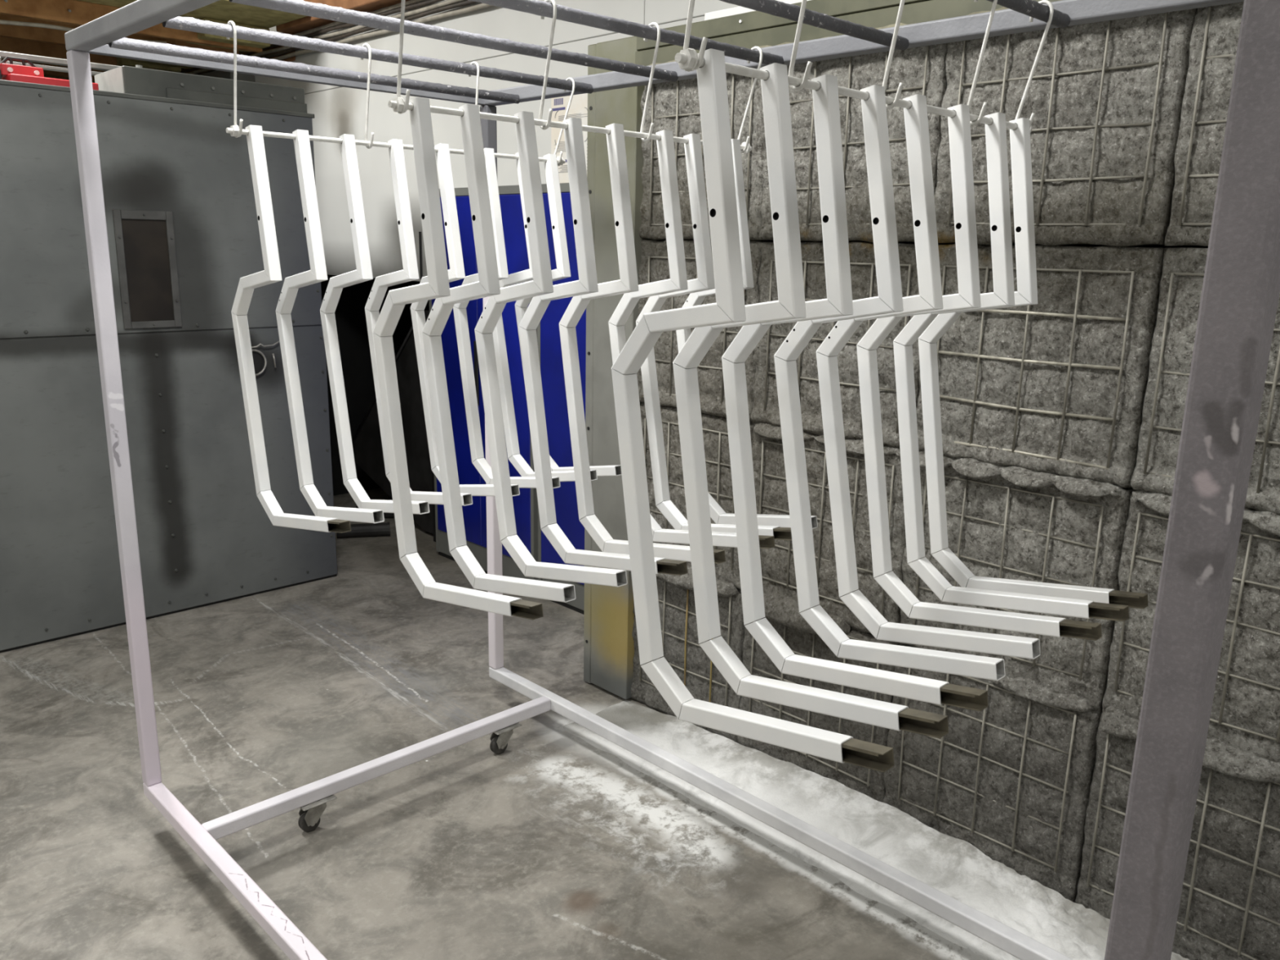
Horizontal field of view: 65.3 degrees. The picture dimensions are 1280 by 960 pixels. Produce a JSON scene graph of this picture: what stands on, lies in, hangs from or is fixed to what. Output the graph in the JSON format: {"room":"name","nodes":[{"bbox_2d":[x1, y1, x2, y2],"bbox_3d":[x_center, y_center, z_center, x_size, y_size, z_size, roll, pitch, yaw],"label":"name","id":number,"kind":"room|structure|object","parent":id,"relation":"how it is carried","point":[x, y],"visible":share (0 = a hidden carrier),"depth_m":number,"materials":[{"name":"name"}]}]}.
{"room":"workshop","nodes":[
{"label":"workshop","id":0,"kind":"room"},
{"bbox_2d":[0,0,408,80],"bbox_3d":[-0.961,-1.830,1.692,8.000,0.910,11.300,-12,18,-43],"label":"ceiling","id":1,"kind":"structure","parent":0,"point":[28,40],"depth_m":5.04,"materials":[{"name":"wood"}]},
{"bbox_2d":[0,19,166,43],"bbox_3d":[-2.768,-2.067,4.553,1.171,0.042,0.018,-12,18,-43],"label":"conduit","id":2,"kind":"object","parent":1,"relation":"attached to","point":[2,21],"visible":0.5,"depth_m":4.57,"materials":[{"name":"metal"}]},
{"bbox_2d":[0,487,992,959],"bbox_3d":[-0.983,1.054,2.334,8.000,0.120,11.200,-12,18,-43],"label":"floor","id":3,"kind":"structure","parent":0,"point":[551,846],"depth_m":2.73,"materials":[{"name":"concrete"}]},
{"bbox_2d":[0,65,337,653],"bbox_3d":[-3.218,-0.646,4.379,2.672,2.165,2.641,-12,18,-43],"label":"oven","id":4,"kind":"object","parent":3,"relation":"on","point":[183,232],"visible":0.86,"depth_m":3.86,"materials":[{"name":"grey metal"}]},
{"bbox_2d":[0,56,98,90],"bbox_3d":[-2.192,-1.465,3.615,0.375,0.105,0.160,-12,18,-43],"label":"machine","id":5,"kind":"object","parent":4,"relation":"on","point":[10,72],"visible":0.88,"depth_m":3.56,"materials":[{"name":"metal"}]},
{"bbox_2d":[0,51,120,75],"bbox_3d":[-2.274,-1.597,4.030,0.670,0.168,0.118,-12,18,-43],"label":"track","id":6,"kind":"object","parent":4,"relation":"on","point":[37,59],"visible":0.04,"depth_m":3.91,"materials":[{"name":"metal"}]},
{"bbox_2d":[336,521,390,537],"bbox_3d":[-1.449,0.264,5.234,0.268,0.074,0.076,-2,14,-13],"label":"tube","id":7,"kind":"object","parent":3,"relation":"on","point":[366,530],"visible":0.91,"depth_m":5.21,"materials":[{"name":"metal"}]},
{"bbox_2d":[355,505,395,518],"bbox_3d":[-1.439,0.178,5.601,0.295,0.074,0.076,1,13,1],"label":"tube","id":8,"kind":"object","parent":3,"relation":"on","point":[386,515],"visible":0.03,"depth_m":5.57,"materials":[{"name":"metal"}]},
{"bbox_2d":[351,310,433,533],"bbox_3d":[-1.379,-0.362,5.411,0.029,1.170,0.935,-12,18,-43],"label":"panel","id":9,"kind":"object","parent":3,"relation":"on","point":[367,448],"visible":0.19,"depth_m":5.26,"materials":[{"name":"metal"}]},
{"bbox_2d":[431,469,435,542],"bbox_3d":[-1.035,-0.191,5.041,0.026,1.060,0.080,-12,18,-43],"label":"post","id":10,"kind":"object","parent":3,"relation":"on","point":[433,473],"visible":0.02,"depth_m":5.14,"materials":[{"name":"black metal"}]},
{"bbox_2d":[429,185,537,580],"bbox_3d":[-0.716,-0.410,4.498,0.041,1.748,0.780,-12,18,-43],"label":"panel","id":11,"kind":"object","parent":3,"relation":"on","point":[525,504],"visible":0.42,"depth_m":4.41,"materials":[{"name":"blue metal"}]},
{"bbox_2d":[537,182,586,614],"bbox_3d":[-0.156,-0.267,3.938,0.041,1.748,0.770,-12,18,-43],"label":"panel","id":12,"kind":"object","parent":3,"relation":"on","point":[548,340],"visible":0.04,"depth_m":4.10,"materials":[{"name":"blue metal"}]},
{"bbox_2d":[64,0,1279,959],"bbox_3d":[-0.042,0.094,1.975,1.143,1.950,2.403,-12,18,-43],"label":"rack","id":13,"kind":"object","parent":3,"relation":"on","point":[1241,289],"visible":0.97,"depth_m":1.77,"materials":[{"name":"metal"}]},
{"bbox_2d":[226,20,243,137],"bbox_3d":[-0.809,-0.799,1.993,0.007,0.219,0.041,-12,18,-43],"label":"wire hook","id":14,"kind":"object","parent":13,"relation":"hanging from","point":[229,22],"visible":0.82,"depth_m":1.99,"materials":[{"name":"white metal"}]},
{"bbox_2d":[360,43,373,148],"bbox_3d":[-0.599,-0.842,2.192,0.008,0.219,0.041,-12,18,-43],"label":"wire hook","id":15,"kind":"object","parent":13,"relation":"hanging from","point":[370,146],"visible":0.86,"depth_m":2.19,"materials":[{"name":"white metal"}]},
{"bbox_2d":[226,124,565,165],"bbox_3d":[-0.512,-0.764,2.298,0.878,0.025,0.025,-12,18,-43],"label":"bar","id":16,"kind":"object","parent":13,"relation":"hanging from","point":[233,131],"visible":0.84,"depth_m":2.16,"materials":[{"name":"white metal"}]},
{"bbox_2d":[231,124,351,533],"bbox_3d":[-0.741,-0.296,2.075,0.025,0.845,0.458,-12,18,-43],"label":"tube","id":17,"kind":"object","parent":16,"relation":"attached to","point":[272,273],"visible":1,"depth_m":2.16,"materials":[{"name":"metal"}]},
{"bbox_2d":[275,129,384,523],"bbox_3d":[-0.684,-0.315,2.159,0.025,0.845,0.408,-12,18,-43],"label":"tube","id":18,"kind":"object","parent":16,"relation":"attached to","point":[317,273],"visible":0.98,"depth_m":2.23,"materials":[{"name":"white metal"}]},
{"bbox_2d":[320,133,429,514],"bbox_3d":[-0.604,-0.329,2.227,0.025,0.845,0.412,-12,18,-43],"label":"tube","id":19,"kind":"object","parent":16,"relation":"hanging from","point":[363,273],"visible":0.97,"depth_m":2.31,"materials":[{"name":"white metal"}]},
{"bbox_2d":[364,138,472,506],"bbox_3d":[-0.523,-0.348,2.313,0.025,0.845,0.407,-12,18,-43],"label":"tube","id":20,"kind":"object","parent":16,"relation":"hanging from","point":[410,272],"visible":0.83,"depth_m":2.28,"materials":[{"name":"white metal"}]},
{"bbox_2d":[410,143,519,496],"bbox_3d":[-0.427,-0.364,2.390,0.025,0.845,0.414,-12,18,-43],"label":"tube","id":21,"kind":"object","parent":16,"relation":"hanging from","point":[456,271],"visible":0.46,"depth_m":2.37,"materials":[{"name":"white metal"}]},
{"bbox_2d":[492,152,597,481],"bbox_3d":[-0.253,-0.397,2.545,0.025,0.845,0.419,-12,18,-43],"label":"tube","id":22,"kind":"object","parent":16,"relation":"attached to","point":[514,456],"visible":0.54,"depth_m":2.68,"materials":[{"name":"white metal"}]},
{"bbox_2d":[515,154,622,476],"bbox_3d":[-0.190,-0.411,2.608,0.025,0.845,0.418,-12,18,-43],"label":"tube","id":23,"kind":"object","parent":16,"relation":"attached to","point":[562,271],"visible":0.4,"depth_m":2.57,"materials":[{"name":"white metal"}]},
{"bbox_2d":[396,0,410,113],"bbox_3d":[-0.373,-0.688,1.558,0.007,0.219,0.041,-12,18,-43],"label":"wire hook","id":24,"kind":"object","parent":13,"relation":"hanging from","point":[402,5],"visible":0.88,"depth_m":1.56,"materials":[{"name":"white metal"}]},
{"bbox_2d":[468,61,479,105],"bbox_3d":[-0.393,-0.884,2.388,0.012,0.219,0.041,-12,18,-43],"label":"wire hook","id":25,"kind":"object","parent":13,"relation":"hanging from","point":[473,62],"visible":0.33,"depth_m":2.36,"materials":[{"name":"white metal"}]},
{"bbox_2d":[453,147,560,488],"bbox_3d":[-0.338,-0.384,2.481,0.025,0.845,0.411,-12,18,-43],"label":"tube","id":26,"kind":"object","parent":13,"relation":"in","point":[478,460],"visible":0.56,"depth_m":2.60,"materials":[{"name":"white metal"}]},
{"bbox_2d":[538,0,556,129],"bbox_3d":[-0.164,-0.731,1.756,0.016,0.219,0.041,-12,18,-43],"label":"wire hook","id":27,"kind":"object","parent":13,"relation":"hanging from","point":[554,16],"visible":0.75,"depth_m":1.75,"materials":[{"name":"white metal"}]},
{"bbox_2d":[474,111,627,586],"bbox_3d":[-0.167,-0.218,1.792,0.025,0.845,0.413,-12,18,-43],"label":"tube","id":28,"kind":"object","parent":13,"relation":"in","point":[541,284],"visible":1,"depth_m":1.85,"materials":[{"name":"white metal"}]},
{"bbox_2d":[554,77,574,164],"bbox_3d":[-0.198,-0.923,2.572,0.047,0.219,0.041,-12,18,-43],"label":"wire hook","id":29,"kind":"object","parent":13,"relation":"hanging from","point":[568,78],"visible":0.63,"depth_m":2.56,"materials":[{"name":"white metal"}]},
{"bbox_2d":[387,97,751,154],"bbox_3d":[-0.077,-0.653,1.863,0.878,0.025,0.025,-12,18,-43],"label":"bar","id":30,"kind":"object","parent":13,"relation":"hanging from","point":[397,104],"visible":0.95,"depth_m":1.73,"materials":[{"name":"white metal"}]},
{"bbox_2d":[373,97,543,619],"bbox_3d":[-0.311,-0.185,1.642,0.025,0.845,0.455,-12,18,-43],"label":"tube","id":31,"kind":"object","parent":30,"relation":"attached to","point":[437,286],"visible":0.99,"depth_m":1.71,"materials":[{"name":"metal"}]},
{"bbox_2d":[422,103,575,602],"bbox_3d":[-0.252,-0.202,1.716,0.025,0.845,0.410,-12,18,-43],"label":"tube","id":32,"kind":"object","parent":30,"relation":"attached to","point":[488,285],"visible":0.97,"depth_m":1.78,"materials":[{"name":"white metal"}]},
{"bbox_2d":[518,117,688,575],"bbox_3d":[-0.075,-0.231,1.855,0.025,0.845,0.460,-12,18,-43],"label":"tube","id":33,"kind":"object","parent":30,"relation":"hanging from","point":[587,283],"visible":0.91,"depth_m":1.94,"materials":[{"name":"metal"}]},
{"bbox_2d":[559,123,725,564],"bbox_3d":[-0.001,-0.246,1.926,0.025,0.845,0.460,-12,18,-43],"label":"tube","id":34,"kind":"object","parent":30,"relation":"attached to","point":[628,282],"visible":0.84,"depth_m":2.02,"materials":[{"name":"metal"}]},
{"bbox_2d":[608,129,774,548],"bbox_3d":[0.101,-0.265,2.013,0.025,0.845,0.464,-12,18,-43],"label":"tube","id":35,"kind":"object","parent":30,"relation":"attached to","point":[677,282],"visible":0.66,"depth_m":2.00,"materials":[{"name":"metal"}]},
{"bbox_2d":[635,133,791,540],"bbox_3d":[0.161,-0.276,2.064,0.025,0.845,0.468,-12,18,-43],"label":"tube","id":36,"kind":"object","parent":30,"relation":"attached to","point":[705,280],"visible":0.7,"depth_m":2.11,"materials":[{"name":"metal"}]},
{"bbox_2d":[675,138,817,528],"bbox_3d":[0.232,-0.299,2.168,0.025,0.845,0.414,-12,18,-43],"label":"tube","id":37,"kind":"object","parent":30,"relation":"attached to","point":[717,514],"visible":0.48,"depth_m":2.14,"materials":[{"name":"white metal"}]},
{"bbox_2d":[640,22,660,142],"bbox_3d":[0.018,-0.767,1.929,0.019,0.219,0.041,-12,18,-43],"label":"wire hook","id":38,"kind":"object","parent":13,"relation":"hanging from","point":[652,24],"visible":0.77,"depth_m":1.93,"materials":[{"name":"white metal"}]},
{"bbox_2d":[683,0,707,71],"bbox_3d":[0.062,-0.577,1.124,0.009,0.219,0.041,-12,18,-43],"label":"wire hook","id":39,"kind":"object","parent":13,"relation":"hanging from","point":[691,3],"visible":0.84,"depth_m":1.14,"materials":[{"name":"white metal"}]},
{"bbox_2d":[737,46,762,153],"bbox_3d":[0.232,-0.811,2.132,0.037,0.219,0.041,-12,18,-43],"label":"wire hook","id":40,"kind":"object","parent":13,"relation":"hanging from","point":[758,48],"visible":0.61,"depth_m":2.13,"materials":[{"name":"white metal"}]},
{"bbox_2d":[788,0,812,91],"bbox_3d":[0.205,-0.606,1.260,0.010,0.219,0.041,-12,18,-43],"label":"wire hook","id":41,"kind":"object","parent":13,"relation":"hanging from","point":[804,82],"visible":0.91,"depth_m":1.27,"materials":[{"name":"white metal"}]},
{"bbox_2d":[675,48,1032,132],"bbox_3d":[0.358,-0.542,1.429,0.878,0.025,0.025,-12,18,-43],"label":"bar","id":42,"kind":"object","parent":13,"relation":"hanging from","point":[687,59],"visible":0.66,"depth_m":1.29,"materials":[{"name":"white metal"}]},
{"bbox_2d":[611,48,894,772],"bbox_3d":[0.129,-0.073,1.202,0.025,0.845,0.460,-12,18,-43],"label":"tube","id":43,"kind":"object","parent":42,"relation":"attached to","point":[729,307],"visible":0.98,"depth_m":1.25,"materials":[{"name":"metal"}]},
{"bbox_2d":[672,62,948,738],"bbox_3d":[0.214,-0.090,1.282,0.025,0.845,0.460,-12,18,-43],"label":"tube","id":44,"kind":"object","parent":42,"relation":"hanging from","point":[790,304],"visible":0.95,"depth_m":1.32,"materials":[{"name":"metal"}]},
{"bbox_2d":[721,74,988,711],"bbox_3d":[0.289,-0.106,1.356,0.025,0.845,0.459,-12,18,-43],"label":"tube","id":45,"kind":"object","parent":42,"relation":"hanging from","point":[838,302],"visible":0.94,"depth_m":1.41,"materials":[{"name":"metal"}]},
{"bbox_2d":[773,84,1004,680],"bbox_3d":[0.362,-0.125,1.442,0.025,0.845,0.416,-12,18,-43],"label":"tube","id":46,"kind":"object","parent":42,"relation":"hanging from","point":[889,300],"visible":0.95,"depth_m":1.49,"materials":[{"name":"white metal"}]},
{"bbox_2d":[816,93,1040,659],"bbox_3d":[0.442,-0.141,1.517,0.025,0.845,0.416,-12,18,-43],"label":"tube","id":47,"kind":"object","parent":42,"relation":"attached to","point":[930,298],"visible":0.94,"depth_m":1.57,"materials":[{"name":"white metal"}]},
{"bbox_2d":[893,111,1128,622],"bbox_3d":[0.628,-0.175,1.677,0.025,0.845,0.459,-12,18,-43],"label":"tube","id":48,"kind":"object","parent":42,"relation":"hanging from","point":[1003,295],"visible":0.93,"depth_m":1.74,"materials":[{"name":"metal"}]},
{"bbox_2d":[918,117,1148,608],"bbox_3d":[0.690,-0.188,1.738,0.025,0.845,0.458,-12,18,-43],"label":"tube","id":49,"kind":"object","parent":42,"relation":"hanging from","point":[1026,294],"visible":0.87,"depth_m":1.82,"materials":[{"name":"metal"}]},
{"bbox_2d":[882,0,905,109],"bbox_3d":[0.359,-0.637,1.406,0.009,0.219,0.041,-12,18,-43],"label":"wire hook","id":50,"kind":"object","parent":13,"relation":"hanging from","point":[894,104],"visible":0.72,"depth_m":1.41,"materials":[{"name":"white metal"}]},
{"bbox_2d":[856,103,1102,640],"bbox_3d":[0.544,-0.157,1.594,0.025,0.845,0.461,-12,18,-43],"label":"tube","id":51,"kind":"object","parent":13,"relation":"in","point":[968,296],"visible":0.89,"depth_m":1.65,"materials":[{"name":"metal"}]},
{"bbox_2d":[967,0,997,125],"bbox_3d":[0.537,-0.674,1.574,0.012,0.219,0.041,-12,18,-43],"label":"wire hook","id":52,"kind":"object","parent":13,"relation":"hanging from","point":[994,3],"visible":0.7,"depth_m":1.58,"materials":[{"name":"white metal"}]},
{"bbox_2d":[1015,0,1053,126],"bbox_3d":[0.666,-0.700,1.697,0.036,0.219,0.041,-12,18,-43],"label":"wire hook","id":53,"kind":"object","parent":13,"relation":"hanging from","point":[1043,2],"visible":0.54,"depth_m":1.69,"materials":[{"name":"white metal"}]},
{"bbox_2d":[562,699,1189,959],"bbox_3d":[0.762,0.985,2.395,0.324,0.069,2.780,-12,18,-43],"label":"drift","id":54,"kind":"object","parent":3,"relation":"on","point":[950,865],"visible":0.77,"depth_m":2.59,"materials":[{"name":"white snow"}]},
{"bbox_2d":[254,0,740,495],"bbox_3d":[0.898,-0.962,3.701,1.350,3.250,11.200,-12,18,-43],"label":"wall","id":55,"kind":"structure","parent":0,"point":[337,111],"depth_m":4.79,"materials":[{"name":"white paint"}]},
{"bbox_2d":[200,70,254,82],"bbox_3d":[-2.442,-2.281,5.845,0.140,0.185,0.580,-12,18,-43],"label":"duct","id":56,"kind":"object","parent":55,"relation":"attached to","point":[222,74],"visible":0.06,"depth_m":5.65,"materials":[{"name":"metal"}]},
{"bbox_2d":[181,0,424,70],"bbox_3d":[-1.847,-2.340,5.275,0.024,0.022,4.500,-12,18,-43],"label":"cable","id":57,"kind":"object","parent":55,"relation":"attached to","point":[410,2],"visible":0.26,"depth_m":4.89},
{"bbox_2d":[178,0,444,73],"bbox_3d":[-1.850,-2.318,5.277,0.024,0.022,4.500,-12,18,-43],"label":"cable","id":58,"kind":"object","parent":55,"relation":"attached to","point":[429,2],"visible":0.39,"depth_m":4.87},
{"bbox_2d":[186,0,465,74],"bbox_3d":[-1.847,-2.297,5.285,0.026,0.024,4.500,-12,18,-43],"label":"cable","id":59,"kind":"object","parent":55,"relation":"attached to","point":[447,2],"visible":0.45,"depth_m":4.84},
{"bbox_2d":[195,0,477,75],"bbox_3d":[-1.851,-2.275,5.288,0.024,0.022,4.500,-12,18,-43],"label":"cable","id":60,"kind":"object","parent":55,"relation":"attached to","point":[465,2],"visible":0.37,"depth_m":4.70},
{"bbox_2d":[273,3,492,60],"bbox_3d":[-1.848,-2.252,5.296,0.026,0.024,4.500,-12,18,-43],"label":"cable","id":61,"kind":"object","parent":55,"relation":"attached to","point":[481,6],"visible":0.34,"depth_m":4.59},
{"bbox_2d":[418,231,422,279],"bbox_3d":[-1.036,-1.060,4.717,0.011,0.220,0.011,-4,14,-21],"label":"rod","id":62,"kind":"object","parent":55,"relation":"attached to","point":[420,233],"visible":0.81,"depth_m":4.71,"materials":[{"name":"paint"}]},
{"bbox_2d":[551,93,587,182],"bbox_3d":[-0.231,-1.313,3.819,0.006,0.345,0.340,-12,18,-43],"label":"poster","id":63,"kind":"object","parent":55,"relation":"attached to","point":[578,108],"visible":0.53,"depth_m":3.87,"materials":[{"name":"paper"}]},
{"bbox_2d":[554,97,563,105],"bbox_3d":[-0.316,-1.468,3.874,0.001,0.024,0.054,-12,18,-43],"label":"print","id":64,"kind":"object","parent":63,"relation":"on","point":[557,101],"depth_m":3.87},
{"bbox_2d":[554,113,587,173],"bbox_3d":[-0.264,-1.299,3.855,0.001,0.212,0.210,-12,18,-43],"label":"print","id":65,"kind":"object","parent":63,"relation":"attached to","point":[559,117],"depth_m":3.89},
{"bbox_2d":[630,1,1279,959],"bbox_3d":[1.152,-0.012,2.293,0.480,2.063,3.350,-12,18,-43],"label":"wall","id":66,"kind":"structure","parent":0,"point":[1062,415],"depth_m":2.27,"materials":[{"name":"stone"}]},
{"bbox_2d":[583,35,654,699],"bbox_3d":[0.059,-0.325,3.392,0.462,2.111,0.226,-12,18,-43],"label":"column","id":67,"kind":"structure","parent":66,"relation":"attached to","point":[608,619],"depth_m":3.24,"materials":[{"name":"grey metal"}]},
{"bbox_2d":[635,0,1061,66],"bbox_3d":[1.242,-1.001,1.979,0.489,0.162,3.138,-12,18,-43],"label":"trim","id":68,"kind":"structure","parent":66,"relation":"attached to","point":[740,26],"depth_m":2.51,"materials":[{"name":"white metal"}]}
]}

